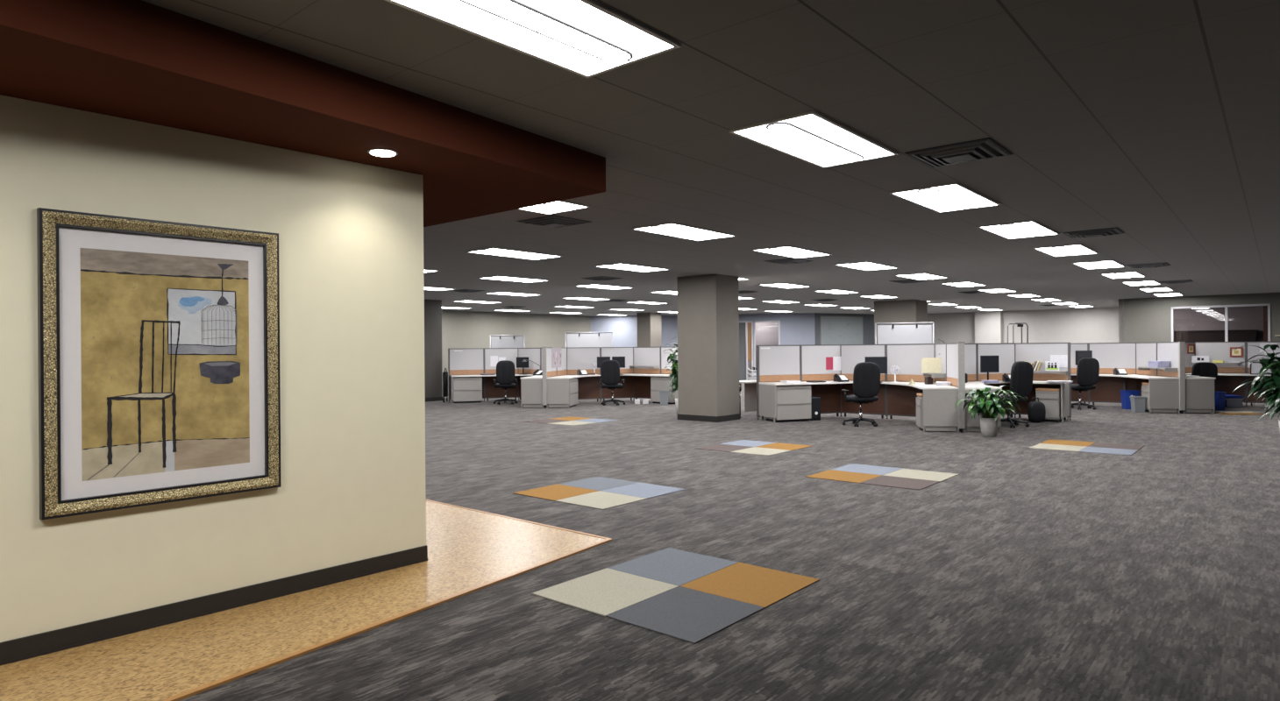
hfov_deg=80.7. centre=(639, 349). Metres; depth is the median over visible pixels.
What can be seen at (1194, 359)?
display card
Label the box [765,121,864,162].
diffuser
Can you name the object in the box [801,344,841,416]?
partition panel
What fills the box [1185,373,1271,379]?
countertop
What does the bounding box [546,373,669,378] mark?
countertop
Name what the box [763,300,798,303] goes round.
recessed light
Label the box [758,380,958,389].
countertop
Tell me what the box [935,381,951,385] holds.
paper stack
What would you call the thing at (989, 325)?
wall pier
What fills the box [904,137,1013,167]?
ceiling vent
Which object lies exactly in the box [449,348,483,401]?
partition panel
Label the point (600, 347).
post
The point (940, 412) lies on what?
desk
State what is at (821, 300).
ceiling vent
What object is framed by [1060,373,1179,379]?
countertop
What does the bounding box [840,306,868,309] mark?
recessed light
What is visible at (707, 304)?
wall column
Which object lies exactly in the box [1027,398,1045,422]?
bag
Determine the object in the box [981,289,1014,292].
diffuser
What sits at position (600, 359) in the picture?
monitor
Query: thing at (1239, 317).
window
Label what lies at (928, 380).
pencil box
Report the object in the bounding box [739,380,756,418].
table
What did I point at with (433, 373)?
wall column
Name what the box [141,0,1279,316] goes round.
ceiling
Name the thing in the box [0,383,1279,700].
floor
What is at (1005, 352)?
partition panel
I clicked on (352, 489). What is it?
wall
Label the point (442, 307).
recessed light
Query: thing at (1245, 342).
post
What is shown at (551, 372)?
partition panel
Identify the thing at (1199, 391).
desk
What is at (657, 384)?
file cabinet
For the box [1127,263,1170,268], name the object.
ceiling vent
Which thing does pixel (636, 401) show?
outlet box
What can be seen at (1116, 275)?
basket
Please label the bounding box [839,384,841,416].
post
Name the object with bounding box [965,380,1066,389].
countertop
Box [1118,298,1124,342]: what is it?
wall
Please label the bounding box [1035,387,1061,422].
drawer pedestal
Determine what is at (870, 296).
diffuser
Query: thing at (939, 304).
recessed light
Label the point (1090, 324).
wall
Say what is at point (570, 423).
tiles
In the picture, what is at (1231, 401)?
storage box
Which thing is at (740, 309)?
recessed light
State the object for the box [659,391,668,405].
waste bin
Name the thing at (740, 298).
recessed light
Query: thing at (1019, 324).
metal rack
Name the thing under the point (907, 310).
wall column
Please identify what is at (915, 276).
diffuser
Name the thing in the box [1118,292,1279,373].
wall
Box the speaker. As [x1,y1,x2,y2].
[965,373,967,383]
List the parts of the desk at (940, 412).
panel, panel, kick plate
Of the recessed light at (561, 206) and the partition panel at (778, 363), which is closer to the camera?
the recessed light at (561, 206)
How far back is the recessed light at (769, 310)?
29.68 m
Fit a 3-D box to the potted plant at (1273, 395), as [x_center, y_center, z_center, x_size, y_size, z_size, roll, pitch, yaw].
[9.175,0.645,10.620,1.210,1.434,1.212,0,0,13]
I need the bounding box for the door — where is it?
[739,320,753,380]
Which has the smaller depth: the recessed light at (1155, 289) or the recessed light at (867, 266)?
the recessed light at (867, 266)
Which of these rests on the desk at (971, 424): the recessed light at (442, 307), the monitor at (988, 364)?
the monitor at (988, 364)
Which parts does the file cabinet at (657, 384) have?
drawer, drawer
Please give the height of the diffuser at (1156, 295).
0.002 m
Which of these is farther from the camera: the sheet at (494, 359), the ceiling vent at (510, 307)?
the ceiling vent at (510, 307)
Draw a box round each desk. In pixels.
[448,374,543,408]
[546,373,678,408]
[758,380,959,433]
[963,380,1069,433]
[1060,373,1180,413]
[1183,373,1271,413]
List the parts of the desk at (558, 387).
panel, kick plate, panel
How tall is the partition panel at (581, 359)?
1.500 m
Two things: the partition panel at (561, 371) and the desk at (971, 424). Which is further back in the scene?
the partition panel at (561, 371)
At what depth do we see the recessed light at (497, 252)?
11.31 m
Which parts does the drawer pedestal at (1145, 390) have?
drawer, drawer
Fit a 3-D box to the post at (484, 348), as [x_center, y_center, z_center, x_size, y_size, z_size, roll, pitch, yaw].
[-4.436,0.722,21.455,0.036,1.500,0.060,0,0,-20]
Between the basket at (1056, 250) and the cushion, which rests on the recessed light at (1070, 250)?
the basket at (1056, 250)
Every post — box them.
[448,348,449,402]
[483,348,484,401]
[541,347,547,408]
[599,347,601,401]
[660,347,661,374]
[756,345,759,419]
[800,344,801,381]
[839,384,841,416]
[885,344,888,419]
[945,344,946,381]
[957,341,965,433]
[976,343,978,381]
[1068,342,1071,420]
[1088,342,1089,404]
[1156,341,1157,376]
[1178,341,1185,413]
[1244,341,1247,405]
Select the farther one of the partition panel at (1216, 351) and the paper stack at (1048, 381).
the partition panel at (1216, 351)
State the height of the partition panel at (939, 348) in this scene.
1.500 m
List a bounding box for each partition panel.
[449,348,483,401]
[484,348,518,400]
[518,348,540,399]
[540,348,542,370]
[545,347,556,407]
[556,348,567,376]
[567,347,600,401]
[601,347,633,400]
[633,347,660,399]
[661,346,677,374]
[759,345,800,419]
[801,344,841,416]
[840,344,885,419]
[886,343,934,419]
[934,343,945,382]
[945,342,960,432]
[964,343,976,381]
[977,342,1015,418]
[1015,342,1068,419]
[1070,342,1087,403]
[1088,342,1136,405]
[1136,342,1156,396]
[1157,341,1180,413]
[1184,341,1194,373]
[1194,341,1245,402]
[1246,341,1279,405]
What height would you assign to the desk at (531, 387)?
0.752 m
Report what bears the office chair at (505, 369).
on the floor at (1024, 573)
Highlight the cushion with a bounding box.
[1035,387,1060,391]
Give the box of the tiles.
[532,547,819,644]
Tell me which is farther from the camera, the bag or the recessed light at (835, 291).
the recessed light at (835, 291)
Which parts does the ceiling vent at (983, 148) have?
plate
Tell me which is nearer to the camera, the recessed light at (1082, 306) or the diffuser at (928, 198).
the diffuser at (928, 198)
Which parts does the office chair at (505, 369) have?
seat, backrest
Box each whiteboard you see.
[490,334,525,348]
[564,332,613,348]
[819,315,863,344]
[874,322,934,344]
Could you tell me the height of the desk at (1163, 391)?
0.752 m
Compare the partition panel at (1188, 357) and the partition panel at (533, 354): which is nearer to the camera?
the partition panel at (1188, 357)
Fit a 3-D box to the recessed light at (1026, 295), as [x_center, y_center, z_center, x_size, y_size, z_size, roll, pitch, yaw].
[11.059,-1.539,21.676,0.624,0.022,1.354,0,0,40]
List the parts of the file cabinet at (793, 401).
drawer, drawer, drawer, pull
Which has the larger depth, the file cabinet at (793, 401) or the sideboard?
the sideboard
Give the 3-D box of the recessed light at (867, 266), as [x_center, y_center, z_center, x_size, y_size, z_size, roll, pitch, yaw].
[4.068,-1.482,13.476,0.624,0.022,1.354,0,0,40]
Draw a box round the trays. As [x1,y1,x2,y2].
[746,367,756,380]
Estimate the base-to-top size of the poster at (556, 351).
0.520 m
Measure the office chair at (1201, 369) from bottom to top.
1.050 m
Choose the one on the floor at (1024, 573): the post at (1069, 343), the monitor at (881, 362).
the post at (1069, 343)
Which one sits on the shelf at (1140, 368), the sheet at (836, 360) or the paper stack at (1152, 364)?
the paper stack at (1152, 364)
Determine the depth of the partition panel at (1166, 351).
16.15 m
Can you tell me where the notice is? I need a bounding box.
[825,357,832,369]
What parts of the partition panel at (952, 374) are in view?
fabric panel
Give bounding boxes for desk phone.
[532,369,542,375]
[576,369,587,375]
[833,373,849,382]
[1002,373,1010,381]
[1113,368,1127,375]
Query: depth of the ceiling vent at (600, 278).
15.23 m
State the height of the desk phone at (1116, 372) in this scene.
0.159 m
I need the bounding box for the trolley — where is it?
[442,368,447,402]
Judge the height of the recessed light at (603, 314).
0.022 m
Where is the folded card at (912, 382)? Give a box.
[908,379,916,384]
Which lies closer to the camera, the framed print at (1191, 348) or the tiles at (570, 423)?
the tiles at (570, 423)
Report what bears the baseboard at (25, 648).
attached to the wall at (352, 489)
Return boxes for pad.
[1212,360,1223,362]
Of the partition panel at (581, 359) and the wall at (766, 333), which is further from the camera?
the wall at (766, 333)
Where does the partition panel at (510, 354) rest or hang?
on the floor at (1024, 573)
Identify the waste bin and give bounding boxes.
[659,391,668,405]
[1119,390,1140,409]
[1129,396,1146,412]
[1214,391,1226,410]
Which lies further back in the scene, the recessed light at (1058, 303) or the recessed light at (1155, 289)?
the recessed light at (1058, 303)
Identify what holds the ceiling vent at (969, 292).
in the ceiling at (1157, 122)
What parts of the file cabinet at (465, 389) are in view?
drawer, drawer, drawer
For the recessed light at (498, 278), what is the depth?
15.34 m
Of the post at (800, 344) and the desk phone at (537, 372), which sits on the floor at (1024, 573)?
the post at (800, 344)
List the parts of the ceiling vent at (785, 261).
plate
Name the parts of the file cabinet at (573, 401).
drawer, drawer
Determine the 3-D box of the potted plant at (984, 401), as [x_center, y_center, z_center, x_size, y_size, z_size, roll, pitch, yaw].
[5.553,0.985,12.041,0.961,0.813,0.948,0,0,-32]
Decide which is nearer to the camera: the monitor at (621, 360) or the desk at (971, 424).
the desk at (971, 424)
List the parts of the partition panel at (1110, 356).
panel, fabric panel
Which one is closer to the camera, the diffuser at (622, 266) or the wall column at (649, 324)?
the diffuser at (622, 266)
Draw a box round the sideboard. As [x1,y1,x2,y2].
[1173,329,1258,342]
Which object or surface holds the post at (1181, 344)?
on the floor at (1024, 573)
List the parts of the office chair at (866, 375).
armrest, seat, backrest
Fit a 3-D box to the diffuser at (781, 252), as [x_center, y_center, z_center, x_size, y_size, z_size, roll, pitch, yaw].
[2.320,-1.470,11.425,0.172,0.019,1.286,0,0,40]
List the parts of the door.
panel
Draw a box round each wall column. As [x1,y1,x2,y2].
[424,299,442,402]
[636,312,661,347]
[676,273,740,422]
[874,299,927,375]
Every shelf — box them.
[629,365,659,369]
[923,373,945,377]
[1033,370,1067,375]
[1137,366,1177,371]
[1192,362,1239,366]
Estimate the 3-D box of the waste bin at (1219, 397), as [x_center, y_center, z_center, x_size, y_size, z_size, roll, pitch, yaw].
[12.669,1.134,16.500,0.160,0.400,0.280,0,0,5]
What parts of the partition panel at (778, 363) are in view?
fabric panel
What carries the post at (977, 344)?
on the floor at (1024, 573)
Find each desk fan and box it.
[590,363,597,372]
[890,365,899,382]
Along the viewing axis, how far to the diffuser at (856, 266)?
13.44 m
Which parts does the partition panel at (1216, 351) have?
fabric panel, panel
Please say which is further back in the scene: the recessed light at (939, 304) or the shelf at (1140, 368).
the recessed light at (939, 304)
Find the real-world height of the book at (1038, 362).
0.195 m
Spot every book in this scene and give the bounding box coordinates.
[1033,361,1040,370]
[1036,362,1042,370]
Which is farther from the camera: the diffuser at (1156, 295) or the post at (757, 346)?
the diffuser at (1156, 295)
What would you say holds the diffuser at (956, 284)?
attached to the recessed light at (967, 283)
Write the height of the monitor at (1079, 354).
0.570 m
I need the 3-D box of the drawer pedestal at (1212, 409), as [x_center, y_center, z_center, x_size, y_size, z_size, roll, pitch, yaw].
[11.713,0.992,15.901,0.506,0.700,0.420,0,0,10]
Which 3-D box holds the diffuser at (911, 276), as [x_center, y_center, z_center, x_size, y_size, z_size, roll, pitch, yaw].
[5.815,-1.498,15.525,0.172,0.019,1.286,0,0,40]
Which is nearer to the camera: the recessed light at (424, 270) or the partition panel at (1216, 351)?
the recessed light at (424, 270)
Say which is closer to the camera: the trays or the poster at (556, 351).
the trays
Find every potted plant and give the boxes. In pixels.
[662,335,678,414]
[955,385,1026,437]
[1233,344,1279,431]
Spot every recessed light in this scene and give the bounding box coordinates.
[367,149,398,156]
[384,0,681,78]
[423,269,439,273]
[424,286,455,291]
[441,306,472,309]
[455,300,499,303]
[466,247,562,260]
[477,276,547,282]
[484,291,540,296]
[497,309,531,312]
[518,200,590,214]
[548,312,583,313]
[555,305,595,308]
[561,297,611,300]
[574,284,633,289]
[593,263,670,272]
[600,313,628,315]
[611,308,644,311]
[629,301,664,304]
[631,222,737,241]
[649,291,677,294]
[659,311,677,312]
[728,110,899,168]
[739,297,755,299]
[739,307,756,310]
[751,245,831,258]
[760,283,809,288]
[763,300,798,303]
[768,310,794,312]
[805,304,839,306]
[814,289,859,294]
[834,261,899,270]
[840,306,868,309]
[860,294,899,298]
[888,182,1001,213]
[894,272,947,280]
[929,303,959,305]
[940,281,987,287]
[953,305,981,308]
[977,220,1059,239]
[977,308,1002,311]
[978,288,1016,292]
[1007,293,1039,298]
[1030,298,1061,301]
[1032,243,1098,256]
[1052,302,1079,305]
[1067,305,1092,307]
[1071,260,1125,269]
[1100,271,1145,278]
[1121,280,1161,285]
[1138,287,1173,291]
[1152,292,1183,296]
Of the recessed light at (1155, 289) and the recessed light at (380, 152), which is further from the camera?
the recessed light at (1155, 289)
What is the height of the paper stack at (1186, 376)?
0.029 m
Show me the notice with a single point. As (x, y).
(828, 360)
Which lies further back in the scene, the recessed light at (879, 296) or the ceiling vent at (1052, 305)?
the ceiling vent at (1052, 305)
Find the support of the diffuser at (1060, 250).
attached to the recessed light at (1070, 250)
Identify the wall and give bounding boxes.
[0,94,426,642]
[441,310,590,391]
[590,312,815,377]
[745,322,778,380]
[814,312,874,344]
[927,306,1118,343]
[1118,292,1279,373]
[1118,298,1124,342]
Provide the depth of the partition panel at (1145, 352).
17.22 m
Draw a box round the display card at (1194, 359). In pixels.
[1191,355,1208,362]
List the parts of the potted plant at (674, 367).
pot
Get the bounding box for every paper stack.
[479,373,494,375]
[780,380,800,383]
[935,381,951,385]
[981,380,999,383]
[1045,380,1073,383]
[1147,361,1170,368]
[1185,375,1199,377]
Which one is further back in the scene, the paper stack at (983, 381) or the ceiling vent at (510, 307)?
the ceiling vent at (510, 307)
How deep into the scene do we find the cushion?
14.23 m
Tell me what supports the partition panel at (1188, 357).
on the floor at (1024, 573)
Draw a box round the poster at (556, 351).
[552,347,561,368]
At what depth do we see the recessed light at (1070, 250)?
11.44 m
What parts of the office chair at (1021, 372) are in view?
seat, backrest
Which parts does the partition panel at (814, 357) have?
panel, fabric panel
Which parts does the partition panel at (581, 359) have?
panel, fabric panel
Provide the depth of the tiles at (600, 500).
7.54 m
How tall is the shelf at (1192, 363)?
0.080 m
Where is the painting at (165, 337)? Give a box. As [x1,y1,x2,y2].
[80,248,249,481]
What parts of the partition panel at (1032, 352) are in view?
panel, fabric panel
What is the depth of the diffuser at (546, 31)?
3.39 m
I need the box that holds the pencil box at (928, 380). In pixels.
[924,376,932,384]
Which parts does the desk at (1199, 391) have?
kick plate, panel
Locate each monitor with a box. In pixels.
[516,356,528,374]
[597,356,610,375]
[611,356,625,375]
[864,356,887,382]
[980,355,999,380]
[1075,350,1092,365]
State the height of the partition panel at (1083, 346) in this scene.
1.500 m
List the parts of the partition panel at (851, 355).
fabric panel, panel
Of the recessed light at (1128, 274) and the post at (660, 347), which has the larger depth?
the post at (660, 347)
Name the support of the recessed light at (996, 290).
in the ceiling at (1157, 122)
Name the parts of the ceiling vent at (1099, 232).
plate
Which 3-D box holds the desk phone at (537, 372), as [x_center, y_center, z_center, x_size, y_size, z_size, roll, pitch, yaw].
[-2.751,0.622,20.341,0.240,0.159,0.207,0,0,35]
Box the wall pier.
[974,311,1003,343]
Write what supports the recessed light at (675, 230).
in the ceiling at (1157, 122)
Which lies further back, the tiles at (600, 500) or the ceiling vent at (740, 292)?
the ceiling vent at (740, 292)
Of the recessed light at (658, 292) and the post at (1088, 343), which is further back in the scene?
the recessed light at (658, 292)
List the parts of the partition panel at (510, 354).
fabric panel, panel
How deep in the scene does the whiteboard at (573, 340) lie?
22.29 m
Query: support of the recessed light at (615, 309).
in the ceiling at (1157, 122)
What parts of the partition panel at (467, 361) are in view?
fabric panel, panel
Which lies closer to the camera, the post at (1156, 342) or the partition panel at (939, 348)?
the partition panel at (939, 348)
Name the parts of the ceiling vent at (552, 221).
plate, plate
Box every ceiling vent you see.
[450,289,485,292]
[502,305,525,308]
[517,214,591,227]
[581,276,622,281]
[602,298,628,302]
[738,291,756,293]
[764,257,811,264]
[812,298,837,301]
[890,279,925,284]
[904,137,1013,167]
[958,291,987,294]
[1039,304,1059,306]
[1062,227,1124,238]
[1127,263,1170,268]
[1159,279,1192,284]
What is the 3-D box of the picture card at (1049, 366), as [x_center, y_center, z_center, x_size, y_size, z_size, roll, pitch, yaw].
[8.014,0.325,14.640,0.240,0.190,0.010,0,0,40]
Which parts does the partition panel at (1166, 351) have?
frame, fabric panel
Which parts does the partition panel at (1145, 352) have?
panel, fabric panel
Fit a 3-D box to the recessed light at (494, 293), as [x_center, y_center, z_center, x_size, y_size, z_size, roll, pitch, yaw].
[-3.264,-1.424,19.432,0.624,0.022,1.354,0,0,40]
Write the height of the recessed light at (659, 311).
0.022 m
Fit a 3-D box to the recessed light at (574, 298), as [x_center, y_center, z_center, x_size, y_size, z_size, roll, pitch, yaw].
[-1.517,-1.438,21.482,0.624,0.022,1.354,0,0,40]
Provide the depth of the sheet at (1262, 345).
17.39 m
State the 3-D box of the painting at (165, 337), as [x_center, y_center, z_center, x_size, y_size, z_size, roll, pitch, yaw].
[-2.475,0.072,3.977,0.003,1.143,0.781,0,0,42]
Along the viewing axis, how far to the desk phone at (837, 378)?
15.06 m
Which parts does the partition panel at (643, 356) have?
panel, fabric panel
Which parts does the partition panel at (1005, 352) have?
panel, fabric panel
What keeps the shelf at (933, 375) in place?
attached to the partition panel at (939, 348)
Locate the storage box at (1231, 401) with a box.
[1224,394,1243,407]
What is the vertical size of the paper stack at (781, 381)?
0.034 m
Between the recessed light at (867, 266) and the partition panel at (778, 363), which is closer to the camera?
the recessed light at (867, 266)
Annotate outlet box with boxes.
[634,399,639,404]
[643,399,648,404]
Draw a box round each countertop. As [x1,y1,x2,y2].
[448,374,542,378]
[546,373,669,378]
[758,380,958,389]
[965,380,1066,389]
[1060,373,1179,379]
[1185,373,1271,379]
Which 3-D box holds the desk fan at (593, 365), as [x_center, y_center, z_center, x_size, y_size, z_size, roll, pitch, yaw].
[-1.256,0.530,20.745,0.137,0.328,0.129,0,0,37]
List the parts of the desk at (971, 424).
kick plate, panel, panel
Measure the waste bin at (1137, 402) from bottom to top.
0.340 m
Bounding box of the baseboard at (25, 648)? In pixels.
[0,545,427,666]
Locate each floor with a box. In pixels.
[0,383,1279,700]
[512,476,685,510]
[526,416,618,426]
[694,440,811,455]
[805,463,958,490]
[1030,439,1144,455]
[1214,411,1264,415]
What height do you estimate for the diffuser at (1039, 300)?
0.002 m
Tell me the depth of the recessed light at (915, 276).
15.48 m
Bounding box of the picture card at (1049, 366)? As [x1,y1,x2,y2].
[1045,361,1059,370]
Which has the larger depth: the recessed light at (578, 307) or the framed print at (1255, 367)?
the recessed light at (578, 307)
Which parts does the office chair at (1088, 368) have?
seat, backrest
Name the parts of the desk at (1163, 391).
leg, panel, kick plate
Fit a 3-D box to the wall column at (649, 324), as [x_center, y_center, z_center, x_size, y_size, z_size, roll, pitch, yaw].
[0.381,-0.014,30.393,0.726,2.893,0.726,0,0,40]
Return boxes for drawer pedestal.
[915,393,946,432]
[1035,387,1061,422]
[1141,382,1149,412]
[1180,409,1212,413]
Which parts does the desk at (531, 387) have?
panel, panel, kick plate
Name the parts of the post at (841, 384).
post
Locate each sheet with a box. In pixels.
[490,355,505,366]
[832,356,841,370]
[1050,355,1067,367]
[1259,342,1279,360]
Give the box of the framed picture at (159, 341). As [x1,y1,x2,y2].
[36,207,281,520]
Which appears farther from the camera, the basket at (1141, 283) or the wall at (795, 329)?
the wall at (795, 329)
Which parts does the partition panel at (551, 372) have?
fabric panel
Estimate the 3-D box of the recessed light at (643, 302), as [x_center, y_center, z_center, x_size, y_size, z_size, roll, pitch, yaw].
[0.231,-1.452,23.532,0.624,0.022,1.354,0,0,40]
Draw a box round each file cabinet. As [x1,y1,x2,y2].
[452,376,482,403]
[559,378,578,408]
[650,376,675,404]
[763,384,811,422]
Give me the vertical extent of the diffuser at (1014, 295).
0.002 m
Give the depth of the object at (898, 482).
8.35 m
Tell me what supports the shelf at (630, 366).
attached to the partition panel at (643, 356)
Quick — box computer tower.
[809,396,820,420]
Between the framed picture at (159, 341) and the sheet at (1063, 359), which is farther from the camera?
the sheet at (1063, 359)
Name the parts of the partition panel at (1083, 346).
fabric panel, panel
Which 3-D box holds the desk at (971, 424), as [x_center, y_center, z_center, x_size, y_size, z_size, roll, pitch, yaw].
[6.476,1.008,13.980,3.467,0.752,1.716,0,0,-40]
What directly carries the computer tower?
on the floor at (1024, 573)
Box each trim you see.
[160,499,612,700]
[1263,305,1267,341]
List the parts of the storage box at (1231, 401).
lid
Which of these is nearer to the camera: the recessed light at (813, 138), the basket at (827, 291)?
the recessed light at (813, 138)
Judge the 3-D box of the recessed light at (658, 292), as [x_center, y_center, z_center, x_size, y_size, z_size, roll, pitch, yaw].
[0.927,-1.457,19.496,0.624,0.022,1.354,0,0,40]
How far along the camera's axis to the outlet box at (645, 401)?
19.70 m
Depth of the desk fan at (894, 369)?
14.71 m
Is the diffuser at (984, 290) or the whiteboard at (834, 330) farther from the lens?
the whiteboard at (834, 330)
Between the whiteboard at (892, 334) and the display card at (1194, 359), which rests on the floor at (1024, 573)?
the whiteboard at (892, 334)
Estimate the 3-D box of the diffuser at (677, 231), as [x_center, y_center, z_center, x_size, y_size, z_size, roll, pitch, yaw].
[0.572,-1.456,9.376,0.172,0.019,1.286,0,0,40]
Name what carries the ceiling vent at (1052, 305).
in the ceiling at (1157, 122)
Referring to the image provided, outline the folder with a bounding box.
[921,357,941,373]
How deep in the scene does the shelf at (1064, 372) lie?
14.52 m
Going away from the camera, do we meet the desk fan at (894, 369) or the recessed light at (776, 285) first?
the desk fan at (894, 369)
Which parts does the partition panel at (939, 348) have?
fabric panel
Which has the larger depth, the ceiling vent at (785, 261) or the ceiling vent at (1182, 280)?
the ceiling vent at (1182, 280)
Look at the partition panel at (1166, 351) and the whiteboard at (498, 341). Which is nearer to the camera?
the partition panel at (1166, 351)
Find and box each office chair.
[493,360,517,405]
[599,360,625,405]
[841,362,880,426]
[1000,361,1033,428]
[1071,357,1099,410]
[1191,362,1217,390]
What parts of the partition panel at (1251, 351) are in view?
panel, fabric panel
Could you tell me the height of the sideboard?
1.820 m
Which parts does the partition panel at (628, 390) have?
panel, fabric panel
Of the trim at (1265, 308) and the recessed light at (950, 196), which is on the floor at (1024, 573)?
the trim at (1265, 308)
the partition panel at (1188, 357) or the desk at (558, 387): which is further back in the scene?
the desk at (558, 387)
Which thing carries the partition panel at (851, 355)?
on the floor at (1024, 573)
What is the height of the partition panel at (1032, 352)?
1.500 m
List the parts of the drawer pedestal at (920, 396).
drawer, drawer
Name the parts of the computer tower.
panel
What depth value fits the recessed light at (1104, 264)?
13.47 m
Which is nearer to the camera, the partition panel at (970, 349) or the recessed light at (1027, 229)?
the recessed light at (1027, 229)
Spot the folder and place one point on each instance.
(928, 365)
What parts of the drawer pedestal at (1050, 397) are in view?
drawer, drawer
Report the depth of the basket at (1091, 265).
13.51 m
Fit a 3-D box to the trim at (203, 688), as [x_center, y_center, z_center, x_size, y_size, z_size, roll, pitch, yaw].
[-2.544,1.450,2.574,2.929,0.013,9.937,0,0,15]
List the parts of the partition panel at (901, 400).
panel, fabric panel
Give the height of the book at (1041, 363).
0.178 m
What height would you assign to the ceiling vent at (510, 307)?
0.045 m
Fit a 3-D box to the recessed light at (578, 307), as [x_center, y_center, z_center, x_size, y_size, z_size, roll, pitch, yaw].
[-2.213,-1.432,25.517,0.624,0.022,1.354,0,0,40]
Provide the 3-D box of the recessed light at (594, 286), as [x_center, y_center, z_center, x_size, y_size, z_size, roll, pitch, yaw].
[-0.820,-1.443,17.446,0.624,0.022,1.354,0,0,40]
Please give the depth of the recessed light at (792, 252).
11.38 m
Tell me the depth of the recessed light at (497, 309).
27.47 m
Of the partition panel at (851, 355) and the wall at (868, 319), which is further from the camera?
the wall at (868, 319)
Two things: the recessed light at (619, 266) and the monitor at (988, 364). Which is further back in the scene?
the monitor at (988, 364)
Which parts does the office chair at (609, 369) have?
backrest, seat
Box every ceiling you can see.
[0,0,605,227]
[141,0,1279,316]
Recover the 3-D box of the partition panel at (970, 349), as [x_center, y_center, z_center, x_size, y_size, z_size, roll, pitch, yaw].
[6.166,0.636,14.668,0.950,1.500,0.053,0,0,-20]
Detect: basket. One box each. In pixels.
[570,298,602,300]
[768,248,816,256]
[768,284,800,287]
[825,290,849,293]
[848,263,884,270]
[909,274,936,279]
[952,283,974,286]
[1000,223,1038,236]
[1052,246,1080,255]
[1088,262,1109,268]
[1114,273,1131,277]
[1134,281,1149,285]
[1149,288,1162,291]
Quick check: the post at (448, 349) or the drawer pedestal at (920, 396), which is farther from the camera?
the post at (448, 349)
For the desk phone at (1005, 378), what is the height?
0.159 m
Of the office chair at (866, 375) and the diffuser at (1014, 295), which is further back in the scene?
the diffuser at (1014, 295)
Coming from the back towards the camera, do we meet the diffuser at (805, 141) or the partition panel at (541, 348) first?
the partition panel at (541, 348)
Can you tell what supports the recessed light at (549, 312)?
in the ceiling at (1157, 122)
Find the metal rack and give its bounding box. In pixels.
[1007,322,1028,343]
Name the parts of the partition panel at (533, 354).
panel, fabric panel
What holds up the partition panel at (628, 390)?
on the floor at (1024, 573)
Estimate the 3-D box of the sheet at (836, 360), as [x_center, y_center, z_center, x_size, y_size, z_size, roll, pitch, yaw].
[4.119,0.298,15.699,0.220,0.290,0.003,0,0,-20]
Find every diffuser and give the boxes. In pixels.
[458,0,632,63]
[491,292,537,296]
[601,263,666,271]
[650,226,718,238]
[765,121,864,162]
[817,290,853,293]
[863,295,893,298]
[897,273,943,279]
[917,188,974,209]
[945,282,983,286]
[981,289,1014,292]
[1010,294,1037,297]
[1035,298,1059,301]
[1038,245,1095,255]
[1155,293,1181,296]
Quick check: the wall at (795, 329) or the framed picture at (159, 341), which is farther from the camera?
the wall at (795, 329)
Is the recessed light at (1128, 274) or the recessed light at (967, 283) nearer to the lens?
the recessed light at (1128, 274)
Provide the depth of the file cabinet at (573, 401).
18.82 m
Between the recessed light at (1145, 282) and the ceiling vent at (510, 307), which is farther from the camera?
the ceiling vent at (510, 307)
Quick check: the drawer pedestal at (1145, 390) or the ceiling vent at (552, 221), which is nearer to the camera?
the ceiling vent at (552, 221)
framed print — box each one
[1187,344,1194,354]
[1230,347,1243,356]
[1250,362,1272,374]
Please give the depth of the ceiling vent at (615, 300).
22.12 m
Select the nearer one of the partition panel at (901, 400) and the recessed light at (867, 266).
the recessed light at (867, 266)
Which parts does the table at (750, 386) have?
leg, modesty panel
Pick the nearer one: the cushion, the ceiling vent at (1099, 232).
the ceiling vent at (1099, 232)
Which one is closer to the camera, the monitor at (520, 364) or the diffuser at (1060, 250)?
the diffuser at (1060, 250)
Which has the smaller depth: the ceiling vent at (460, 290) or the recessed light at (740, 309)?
the ceiling vent at (460, 290)

